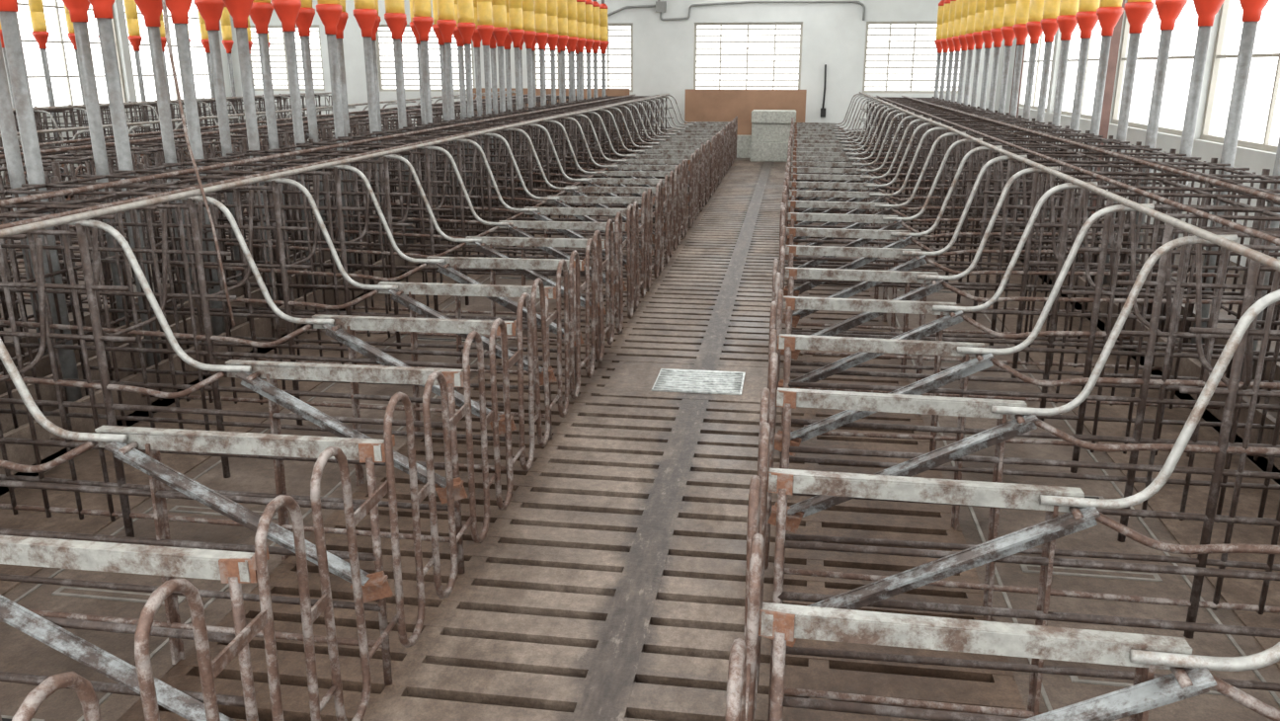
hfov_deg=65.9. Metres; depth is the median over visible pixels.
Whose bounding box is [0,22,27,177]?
dispenser
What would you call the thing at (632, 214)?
stall
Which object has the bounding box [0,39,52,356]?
dispenser
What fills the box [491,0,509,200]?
dispenser
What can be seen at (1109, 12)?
dispenser
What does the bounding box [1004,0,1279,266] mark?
wall
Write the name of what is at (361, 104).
rail
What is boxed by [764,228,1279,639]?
stall
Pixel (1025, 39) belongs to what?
steel column
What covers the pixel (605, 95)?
end panel
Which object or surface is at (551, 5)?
dispenser
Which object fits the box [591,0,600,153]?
dispenser
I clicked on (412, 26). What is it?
dispenser
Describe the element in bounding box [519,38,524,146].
dispenser
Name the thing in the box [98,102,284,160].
stall
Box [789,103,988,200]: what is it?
stall
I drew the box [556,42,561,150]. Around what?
dispenser
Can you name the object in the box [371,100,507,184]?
stall
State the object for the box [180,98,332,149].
stall
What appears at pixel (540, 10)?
dispenser
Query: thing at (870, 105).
stall
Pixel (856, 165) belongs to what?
stall
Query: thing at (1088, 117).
window
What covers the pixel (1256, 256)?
rail
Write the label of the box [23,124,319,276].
stall
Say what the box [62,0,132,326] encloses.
dispenser
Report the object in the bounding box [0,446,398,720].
stall
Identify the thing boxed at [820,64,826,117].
hanging cable
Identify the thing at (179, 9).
dispenser
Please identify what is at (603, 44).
dispenser
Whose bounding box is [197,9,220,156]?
dispenser
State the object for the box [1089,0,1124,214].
steel column
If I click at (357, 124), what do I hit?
stall
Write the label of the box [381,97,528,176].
stall
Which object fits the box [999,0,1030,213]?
dispenser
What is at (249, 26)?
dispenser
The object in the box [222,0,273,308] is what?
dispenser
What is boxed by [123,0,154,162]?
dispenser
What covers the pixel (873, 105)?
stall
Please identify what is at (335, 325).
stall
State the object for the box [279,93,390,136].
end panel
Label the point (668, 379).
drain cover
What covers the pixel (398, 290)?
stall
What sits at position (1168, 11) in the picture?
dispenser
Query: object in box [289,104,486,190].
stall
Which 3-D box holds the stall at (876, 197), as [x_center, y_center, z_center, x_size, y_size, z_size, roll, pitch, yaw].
[2.440,-1.309,8.172,2.480,1.257,0.723,2,17,8]
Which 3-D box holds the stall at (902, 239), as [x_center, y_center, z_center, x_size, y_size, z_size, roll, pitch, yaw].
[2.140,-0.753,6.299,2.484,1.257,0.723,3,17,9]
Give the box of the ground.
[31,95,1279,146]
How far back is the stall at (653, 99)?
16.45 m
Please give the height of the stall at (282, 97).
1.217 m
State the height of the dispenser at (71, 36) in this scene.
2.922 m
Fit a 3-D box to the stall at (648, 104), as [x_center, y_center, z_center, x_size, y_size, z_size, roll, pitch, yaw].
[0.136,-3.473,15.528,2.482,1.217,0.723,2,17,8]
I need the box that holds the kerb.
[736,135,751,158]
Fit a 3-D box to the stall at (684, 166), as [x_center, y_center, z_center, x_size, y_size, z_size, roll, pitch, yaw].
[-0.756,-1.816,9.949,2.472,1.217,0.723,3,17,8]
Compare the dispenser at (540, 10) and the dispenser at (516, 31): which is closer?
the dispenser at (516, 31)
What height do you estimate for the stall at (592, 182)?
1.217 m
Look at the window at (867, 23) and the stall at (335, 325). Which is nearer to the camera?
the stall at (335, 325)
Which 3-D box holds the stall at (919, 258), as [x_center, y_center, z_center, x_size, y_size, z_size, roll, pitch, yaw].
[2.047,-0.569,5.679,2.477,1.257,0.723,3,17,8]
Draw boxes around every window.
[17,0,126,105]
[124,5,208,99]
[249,25,324,90]
[376,24,474,91]
[534,23,633,91]
[693,21,802,89]
[862,21,961,93]
[1019,32,1051,111]
[1060,37,1099,119]
[1111,0,1194,135]
[1200,0,1279,152]
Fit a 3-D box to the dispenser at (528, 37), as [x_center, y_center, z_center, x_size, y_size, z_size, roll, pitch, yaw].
[-1.476,-3.752,13.255,0.196,2.922,0.196,5,17,15]
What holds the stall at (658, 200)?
on the floor
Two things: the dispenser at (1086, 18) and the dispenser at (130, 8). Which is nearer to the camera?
the dispenser at (1086, 18)
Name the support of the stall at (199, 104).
on the floor
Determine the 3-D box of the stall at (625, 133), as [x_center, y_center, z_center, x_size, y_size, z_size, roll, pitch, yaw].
[-0.055,-3.106,14.293,2.477,1.217,0.723,3,17,8]
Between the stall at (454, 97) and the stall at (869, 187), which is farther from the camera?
the stall at (454, 97)
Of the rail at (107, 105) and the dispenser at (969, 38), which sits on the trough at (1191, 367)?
the dispenser at (969, 38)
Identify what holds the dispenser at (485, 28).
on the trough at (24, 454)
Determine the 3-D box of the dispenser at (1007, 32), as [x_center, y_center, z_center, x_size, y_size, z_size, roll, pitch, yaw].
[4.337,-3.305,11.750,0.196,2.922,0.196,-1,17,-4]
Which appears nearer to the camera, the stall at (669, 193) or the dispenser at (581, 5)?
the stall at (669, 193)
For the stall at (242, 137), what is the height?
1.257 m
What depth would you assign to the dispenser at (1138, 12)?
7.31 m
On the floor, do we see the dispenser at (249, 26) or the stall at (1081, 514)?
the stall at (1081, 514)
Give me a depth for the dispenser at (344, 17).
8.66 m
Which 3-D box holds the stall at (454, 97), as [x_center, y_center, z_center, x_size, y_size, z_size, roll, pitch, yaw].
[-2.798,-3.621,15.958,2.475,1.257,0.723,2,17,8]
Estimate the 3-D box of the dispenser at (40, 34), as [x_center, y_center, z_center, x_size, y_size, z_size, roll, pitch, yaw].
[-8.020,-3.791,13.386,0.196,2.922,0.196,5,17,18]
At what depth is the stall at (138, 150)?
6.28 m
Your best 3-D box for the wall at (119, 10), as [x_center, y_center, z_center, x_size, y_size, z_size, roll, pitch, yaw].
[-10.492,-3.503,10.917,0.200,4.100,21.500,2,17,8]
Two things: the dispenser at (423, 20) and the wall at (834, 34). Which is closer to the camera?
the dispenser at (423, 20)
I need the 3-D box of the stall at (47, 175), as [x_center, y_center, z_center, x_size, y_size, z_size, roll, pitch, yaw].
[-4.176,-1.038,7.261,2.475,1.257,0.723,3,17,9]
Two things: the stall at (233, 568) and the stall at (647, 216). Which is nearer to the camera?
the stall at (233, 568)
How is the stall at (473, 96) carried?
on the floor
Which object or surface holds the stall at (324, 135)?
on the floor
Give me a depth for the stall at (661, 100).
17.68 m
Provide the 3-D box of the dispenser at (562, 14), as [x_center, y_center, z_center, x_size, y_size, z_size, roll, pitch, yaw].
[-1.174,-4.304,15.116,0.196,2.922,0.196,2,17,7]
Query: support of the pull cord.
hanging from the ceiling
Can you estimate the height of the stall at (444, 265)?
1.217 m
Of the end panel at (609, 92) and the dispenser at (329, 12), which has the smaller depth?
the dispenser at (329, 12)
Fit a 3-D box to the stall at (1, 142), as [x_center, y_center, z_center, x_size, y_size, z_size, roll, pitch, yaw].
[-7.068,-2.277,11.503,2.477,1.217,0.723,2,17,8]
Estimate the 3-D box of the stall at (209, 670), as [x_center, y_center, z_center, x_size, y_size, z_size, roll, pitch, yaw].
[-2.030,0.580,1.881,2.475,1.217,0.723,3,17,9]
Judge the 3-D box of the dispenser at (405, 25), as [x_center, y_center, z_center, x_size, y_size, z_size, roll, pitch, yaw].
[-2.409,-2.774,9.961,0.196,2.922,0.196,1,17,4]
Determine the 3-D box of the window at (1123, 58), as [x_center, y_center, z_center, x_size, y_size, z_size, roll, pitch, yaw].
[5.957,-3.849,11.205,0.050,2.400,2.800,2,17,8]
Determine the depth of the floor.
3.70 m
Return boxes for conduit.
[607,0,865,20]
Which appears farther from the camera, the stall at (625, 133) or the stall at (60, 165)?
the stall at (625, 133)
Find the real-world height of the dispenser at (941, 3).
2.922 m
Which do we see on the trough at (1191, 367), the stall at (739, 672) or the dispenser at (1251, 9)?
the dispenser at (1251, 9)
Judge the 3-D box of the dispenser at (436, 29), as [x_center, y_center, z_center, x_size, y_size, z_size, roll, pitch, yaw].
[-2.218,-3.143,11.204,0.196,2.922,0.196,2,17,7]
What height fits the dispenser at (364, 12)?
2.922 m
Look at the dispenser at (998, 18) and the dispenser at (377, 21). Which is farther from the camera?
the dispenser at (998, 18)
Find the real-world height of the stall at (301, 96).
1.217 m
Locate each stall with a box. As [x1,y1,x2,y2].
[0,109,156,183]
[0,112,144,211]
[0,129,296,283]
[0,135,255,313]
[0,145,204,330]
[0,150,92,230]
[0,153,136,341]
[0,155,66,183]
[0,163,14,224]
[0,164,71,327]
[0,178,559,496]
[0,199,525,573]
[0,234,474,685]
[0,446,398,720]
[11,577,268,720]
[13,107,189,197]
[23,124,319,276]
[33,105,238,173]
[49,166,588,440]
[68,103,240,172]
[75,121,357,251]
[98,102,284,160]
[128,100,293,165]
[135,116,391,240]
[136,156,610,396]
[155,99,308,161]
[177,113,413,226]
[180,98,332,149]
[202,96,355,163]
[205,148,627,351]
[215,110,423,225]
[227,95,368,140]
[232,107,443,217]
[255,94,369,143]
[260,105,464,203]
[261,141,642,333]
[262,93,396,146]
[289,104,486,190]
[308,134,654,311]
[320,102,492,190]
[347,129,666,291]
[352,98,516,178]
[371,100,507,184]
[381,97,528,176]
[381,124,675,275]
[389,96,540,129]
[408,121,683,255]
[433,118,690,247]
[434,93,568,164]
[457,115,697,237]
[459,95,552,141]
[474,94,559,154]
[474,113,701,228]
[491,110,706,219]
[497,92,576,150]
[507,108,711,211]
[522,106,716,204]
[535,104,719,197]
[547,102,722,192]
[557,101,724,186]
[566,100,727,175]
[575,98,730,170]
[584,97,733,166]
[591,96,734,161]
[598,95,737,159]
[724,638,751,720]
[744,475,1279,720]
[757,289,1279,720]
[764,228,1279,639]
[767,202,1279,542]
[772,181,1279,473]
[778,166,1279,421]
[779,145,1217,347]
[780,155,1270,378]
[781,138,1176,321]
[783,131,1141,303]
[784,126,1113,281]
[785,122,1090,260]
[786,118,1069,251]
[787,106,1009,211]
[787,111,1035,233]
[787,114,1051,239]
[788,104,997,208]
[788,109,1021,222]
[789,99,970,183]
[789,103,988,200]
[790,98,962,184]
[790,101,979,192]
[791,93,938,167]
[791,94,944,167]
[791,95,951,173]
[791,97,957,179]
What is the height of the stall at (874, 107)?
1.257 m
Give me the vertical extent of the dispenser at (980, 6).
2.922 m
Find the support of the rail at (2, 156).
attached to the stall at (385, 120)
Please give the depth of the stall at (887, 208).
7.28 m
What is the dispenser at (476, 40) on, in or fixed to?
on the trough at (43, 367)
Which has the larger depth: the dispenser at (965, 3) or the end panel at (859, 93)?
the end panel at (859, 93)
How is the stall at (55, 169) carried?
on the floor
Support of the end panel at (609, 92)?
on the floor
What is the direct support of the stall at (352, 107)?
on the floor
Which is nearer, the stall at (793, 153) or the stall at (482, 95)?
the stall at (793, 153)
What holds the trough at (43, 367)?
on the floor
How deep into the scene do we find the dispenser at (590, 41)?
16.73 m
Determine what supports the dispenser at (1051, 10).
on the trough at (1191, 367)
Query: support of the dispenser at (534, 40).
on the trough at (43, 367)
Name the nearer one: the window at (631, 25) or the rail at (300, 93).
the rail at (300, 93)
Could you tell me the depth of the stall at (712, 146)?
12.74 m
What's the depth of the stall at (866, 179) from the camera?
9.15 m
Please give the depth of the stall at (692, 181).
10.28 m
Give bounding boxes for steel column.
[1009,38,1026,149]
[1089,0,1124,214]
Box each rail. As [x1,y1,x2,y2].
[0,90,515,137]
[0,92,669,238]
[0,93,551,159]
[0,94,659,229]
[12,91,331,111]
[12,92,326,112]
[859,91,1279,271]
[876,95,1279,245]
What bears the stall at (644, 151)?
on the floor
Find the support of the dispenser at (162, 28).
on the trough
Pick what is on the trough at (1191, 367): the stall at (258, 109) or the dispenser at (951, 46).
the dispenser at (951, 46)
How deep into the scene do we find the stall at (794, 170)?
9.76 m
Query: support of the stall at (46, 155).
on the floor
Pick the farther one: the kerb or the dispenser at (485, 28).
the kerb
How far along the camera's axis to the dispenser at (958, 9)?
15.29 m
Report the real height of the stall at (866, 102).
1.257 m
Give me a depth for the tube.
4.58 m
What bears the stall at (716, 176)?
on the floor
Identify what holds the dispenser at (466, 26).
on the trough at (24, 454)
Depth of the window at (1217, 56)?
9.65 m
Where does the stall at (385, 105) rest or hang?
on the floor
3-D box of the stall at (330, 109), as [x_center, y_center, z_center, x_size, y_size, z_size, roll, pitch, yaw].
[-3.490,-2.332,11.617,2.481,1.257,0.723,2,17,8]
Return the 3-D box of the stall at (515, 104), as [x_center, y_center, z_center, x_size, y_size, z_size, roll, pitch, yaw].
[-2.991,-3.251,14.710,2.477,1.257,0.723,3,17,8]
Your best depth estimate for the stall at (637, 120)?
17.10 m
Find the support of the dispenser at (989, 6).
on the trough at (1191, 367)
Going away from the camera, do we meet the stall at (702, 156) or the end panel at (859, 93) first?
the stall at (702, 156)
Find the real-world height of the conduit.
0.966 m
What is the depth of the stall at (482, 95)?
16.80 m
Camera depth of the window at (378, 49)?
20.61 m
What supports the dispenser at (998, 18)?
on the trough at (1191, 367)
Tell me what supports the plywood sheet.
on the kerb
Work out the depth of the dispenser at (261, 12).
7.40 m
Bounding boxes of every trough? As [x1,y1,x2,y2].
[0,148,624,495]
[0,155,580,395]
[920,164,1279,484]
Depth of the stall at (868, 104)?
14.11 m
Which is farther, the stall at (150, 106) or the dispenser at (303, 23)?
the stall at (150, 106)
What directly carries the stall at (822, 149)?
on the floor
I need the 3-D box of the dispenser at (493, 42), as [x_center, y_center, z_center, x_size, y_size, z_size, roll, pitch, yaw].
[-1.927,-3.696,13.067,0.196,2.922,0.196,1,17,3]
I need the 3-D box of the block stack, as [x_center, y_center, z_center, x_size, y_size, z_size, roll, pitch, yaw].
[2.520,-4.253,18.676,0.820,0.920,0.650,2,17,8]
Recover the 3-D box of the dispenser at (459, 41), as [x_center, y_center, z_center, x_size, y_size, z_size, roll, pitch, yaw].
[-2.130,-3.327,11.826,0.196,2.922,0.196,4,17,13]
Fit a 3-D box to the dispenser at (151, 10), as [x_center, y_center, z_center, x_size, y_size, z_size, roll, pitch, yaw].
[-3.017,-1.668,6.239,0.196,2.922,0.196,7,18,23]
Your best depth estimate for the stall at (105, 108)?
13.14 m
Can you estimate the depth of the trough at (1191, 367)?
5.25 m
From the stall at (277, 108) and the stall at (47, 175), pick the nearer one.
the stall at (47, 175)
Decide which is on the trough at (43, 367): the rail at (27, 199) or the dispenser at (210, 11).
the dispenser at (210, 11)
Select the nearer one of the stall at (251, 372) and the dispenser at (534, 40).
the stall at (251, 372)
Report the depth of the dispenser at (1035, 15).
10.36 m
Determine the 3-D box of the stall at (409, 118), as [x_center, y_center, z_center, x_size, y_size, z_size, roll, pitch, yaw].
[-3.582,-2.145,10.986,2.481,1.257,0.723,3,17,8]
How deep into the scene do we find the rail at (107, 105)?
13.47 m
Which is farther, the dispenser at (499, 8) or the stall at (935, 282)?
the dispenser at (499, 8)
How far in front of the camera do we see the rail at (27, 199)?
4.83 m
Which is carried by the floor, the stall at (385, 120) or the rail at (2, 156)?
the stall at (385, 120)
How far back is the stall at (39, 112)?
11.76 m
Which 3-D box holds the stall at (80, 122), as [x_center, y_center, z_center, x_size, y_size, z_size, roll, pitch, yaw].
[-6.867,-2.645,12.740,2.477,1.217,0.723,2,17,8]
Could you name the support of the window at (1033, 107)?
in the wall at (1256, 160)
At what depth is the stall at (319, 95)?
18.64 m
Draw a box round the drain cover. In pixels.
[651,368,745,395]
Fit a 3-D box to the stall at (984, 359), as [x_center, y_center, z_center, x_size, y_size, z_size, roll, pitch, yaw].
[1.750,-0.015,3.815,2.475,1.257,0.723,3,17,9]
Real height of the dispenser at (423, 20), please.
2.922 m
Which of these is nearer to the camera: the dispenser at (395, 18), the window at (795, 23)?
the dispenser at (395, 18)
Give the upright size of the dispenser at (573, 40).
2.922 m
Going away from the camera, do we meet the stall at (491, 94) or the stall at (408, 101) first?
the stall at (408, 101)
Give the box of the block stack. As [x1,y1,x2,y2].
[749,109,796,161]
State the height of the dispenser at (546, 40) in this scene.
2.922 m
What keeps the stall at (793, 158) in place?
on the floor
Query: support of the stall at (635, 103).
on the floor
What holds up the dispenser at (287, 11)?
on the trough at (24, 454)
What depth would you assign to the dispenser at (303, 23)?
8.03 m
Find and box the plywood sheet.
[684,88,806,135]
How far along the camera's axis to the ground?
53.91 m
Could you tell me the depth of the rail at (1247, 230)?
4.68 m
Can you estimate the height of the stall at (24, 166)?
1.257 m
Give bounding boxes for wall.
[0,0,234,181]
[230,0,1005,156]
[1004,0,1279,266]
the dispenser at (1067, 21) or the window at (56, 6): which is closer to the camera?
the dispenser at (1067, 21)
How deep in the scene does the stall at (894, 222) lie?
6.67 m
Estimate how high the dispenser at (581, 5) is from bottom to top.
2.922 m
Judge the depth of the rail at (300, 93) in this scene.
14.06 m
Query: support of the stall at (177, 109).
on the floor
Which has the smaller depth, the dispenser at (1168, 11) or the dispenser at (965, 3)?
the dispenser at (1168, 11)
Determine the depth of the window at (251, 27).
20.97 m
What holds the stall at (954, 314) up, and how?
on the floor
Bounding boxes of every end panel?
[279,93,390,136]
[472,87,629,153]
[605,94,733,162]
[794,92,933,162]
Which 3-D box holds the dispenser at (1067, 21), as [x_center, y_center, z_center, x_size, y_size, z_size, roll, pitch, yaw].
[3.944,-2.567,9.267,0.196,2.922,0.196,1,17,3]
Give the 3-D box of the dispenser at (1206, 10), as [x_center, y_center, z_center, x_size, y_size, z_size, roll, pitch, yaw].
[3.457,-1.645,6.162,0.196,2.922,0.196,7,18,22]
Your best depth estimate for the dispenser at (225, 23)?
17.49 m
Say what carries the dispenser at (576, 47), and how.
on the trough at (43, 367)
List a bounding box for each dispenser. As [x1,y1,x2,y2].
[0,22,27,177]
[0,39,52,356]
[27,0,64,178]
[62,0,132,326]
[63,2,89,136]
[87,0,160,367]
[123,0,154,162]
[134,0,194,302]
[159,10,173,133]
[164,0,225,335]
[193,0,241,281]
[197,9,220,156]
[220,5,239,126]
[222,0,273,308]
[246,16,256,106]
[249,0,290,261]
[271,0,318,292]
[295,0,327,246]
[316,0,355,273]
[335,0,356,237]
[352,0,385,259]
[371,0,382,150]
[384,0,413,243]
[400,2,412,214]
[409,0,427,199]
[411,0,433,193]
[432,0,452,201]
[436,0,460,220]
[453,0,469,193]
[457,0,478,216]
[471,0,485,185]
[477,0,495,206]
[489,33,500,176]
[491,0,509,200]
[503,0,513,155]
[508,0,524,193]
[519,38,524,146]
[522,0,536,179]
[531,26,536,107]
[534,0,548,183]
[544,40,547,116]
[546,0,559,179]
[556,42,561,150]
[557,0,568,173]
[565,42,570,111]
[566,0,578,124]
[574,45,580,150]
[576,0,586,160]
[584,0,594,143]
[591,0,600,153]
[599,0,608,153]
[933,0,944,97]
[937,0,950,151]
[945,0,956,101]
[947,0,962,166]
[957,0,968,104]
[962,0,976,105]
[968,0,985,123]
[977,0,994,155]
[981,0,1005,199]
[989,0,1017,202]
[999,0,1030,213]
[1016,0,1043,217]
[1036,0,1060,159]
[1044,0,1079,237]
[1068,0,1099,175]
[1076,0,1123,262]
[1103,0,1154,283]
[1122,0,1187,298]
[1160,0,1224,324]
[1190,0,1269,347]
[1239,135,1279,379]
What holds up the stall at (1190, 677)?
on the floor
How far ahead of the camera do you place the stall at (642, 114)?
15.83 m
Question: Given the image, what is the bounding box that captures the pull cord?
[161,0,235,325]
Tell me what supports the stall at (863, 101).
on the floor
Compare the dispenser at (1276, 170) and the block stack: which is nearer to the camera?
the dispenser at (1276, 170)
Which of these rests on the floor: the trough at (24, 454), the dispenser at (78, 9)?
the trough at (24, 454)
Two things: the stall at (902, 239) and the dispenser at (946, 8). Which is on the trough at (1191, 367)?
the dispenser at (946, 8)
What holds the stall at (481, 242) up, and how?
on the floor
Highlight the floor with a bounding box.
[0,158,1279,720]
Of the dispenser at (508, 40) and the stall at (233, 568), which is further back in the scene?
the dispenser at (508, 40)
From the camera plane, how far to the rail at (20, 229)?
4.09 m
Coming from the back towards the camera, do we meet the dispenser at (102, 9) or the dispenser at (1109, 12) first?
the dispenser at (1109, 12)
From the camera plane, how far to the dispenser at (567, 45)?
17.35 m
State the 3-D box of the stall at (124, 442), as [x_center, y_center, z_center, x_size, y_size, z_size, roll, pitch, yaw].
[-1.834,0.214,3.113,2.477,1.217,0.723,2,17,8]
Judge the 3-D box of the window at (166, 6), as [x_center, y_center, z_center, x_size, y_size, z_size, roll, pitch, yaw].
[-9.153,-6.137,19.261,0.050,2.200,2.800,2,17,8]
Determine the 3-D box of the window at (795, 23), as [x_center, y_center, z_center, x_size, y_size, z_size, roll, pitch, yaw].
[2.128,-6.000,19.591,2.130,1.330,0.050,2,17,8]
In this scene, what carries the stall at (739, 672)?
on the floor
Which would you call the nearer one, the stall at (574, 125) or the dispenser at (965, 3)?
the stall at (574, 125)
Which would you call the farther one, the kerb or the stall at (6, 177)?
the kerb
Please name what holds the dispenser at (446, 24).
on the trough at (24, 454)
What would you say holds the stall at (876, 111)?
on the floor
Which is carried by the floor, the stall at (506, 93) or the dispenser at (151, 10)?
the stall at (506, 93)

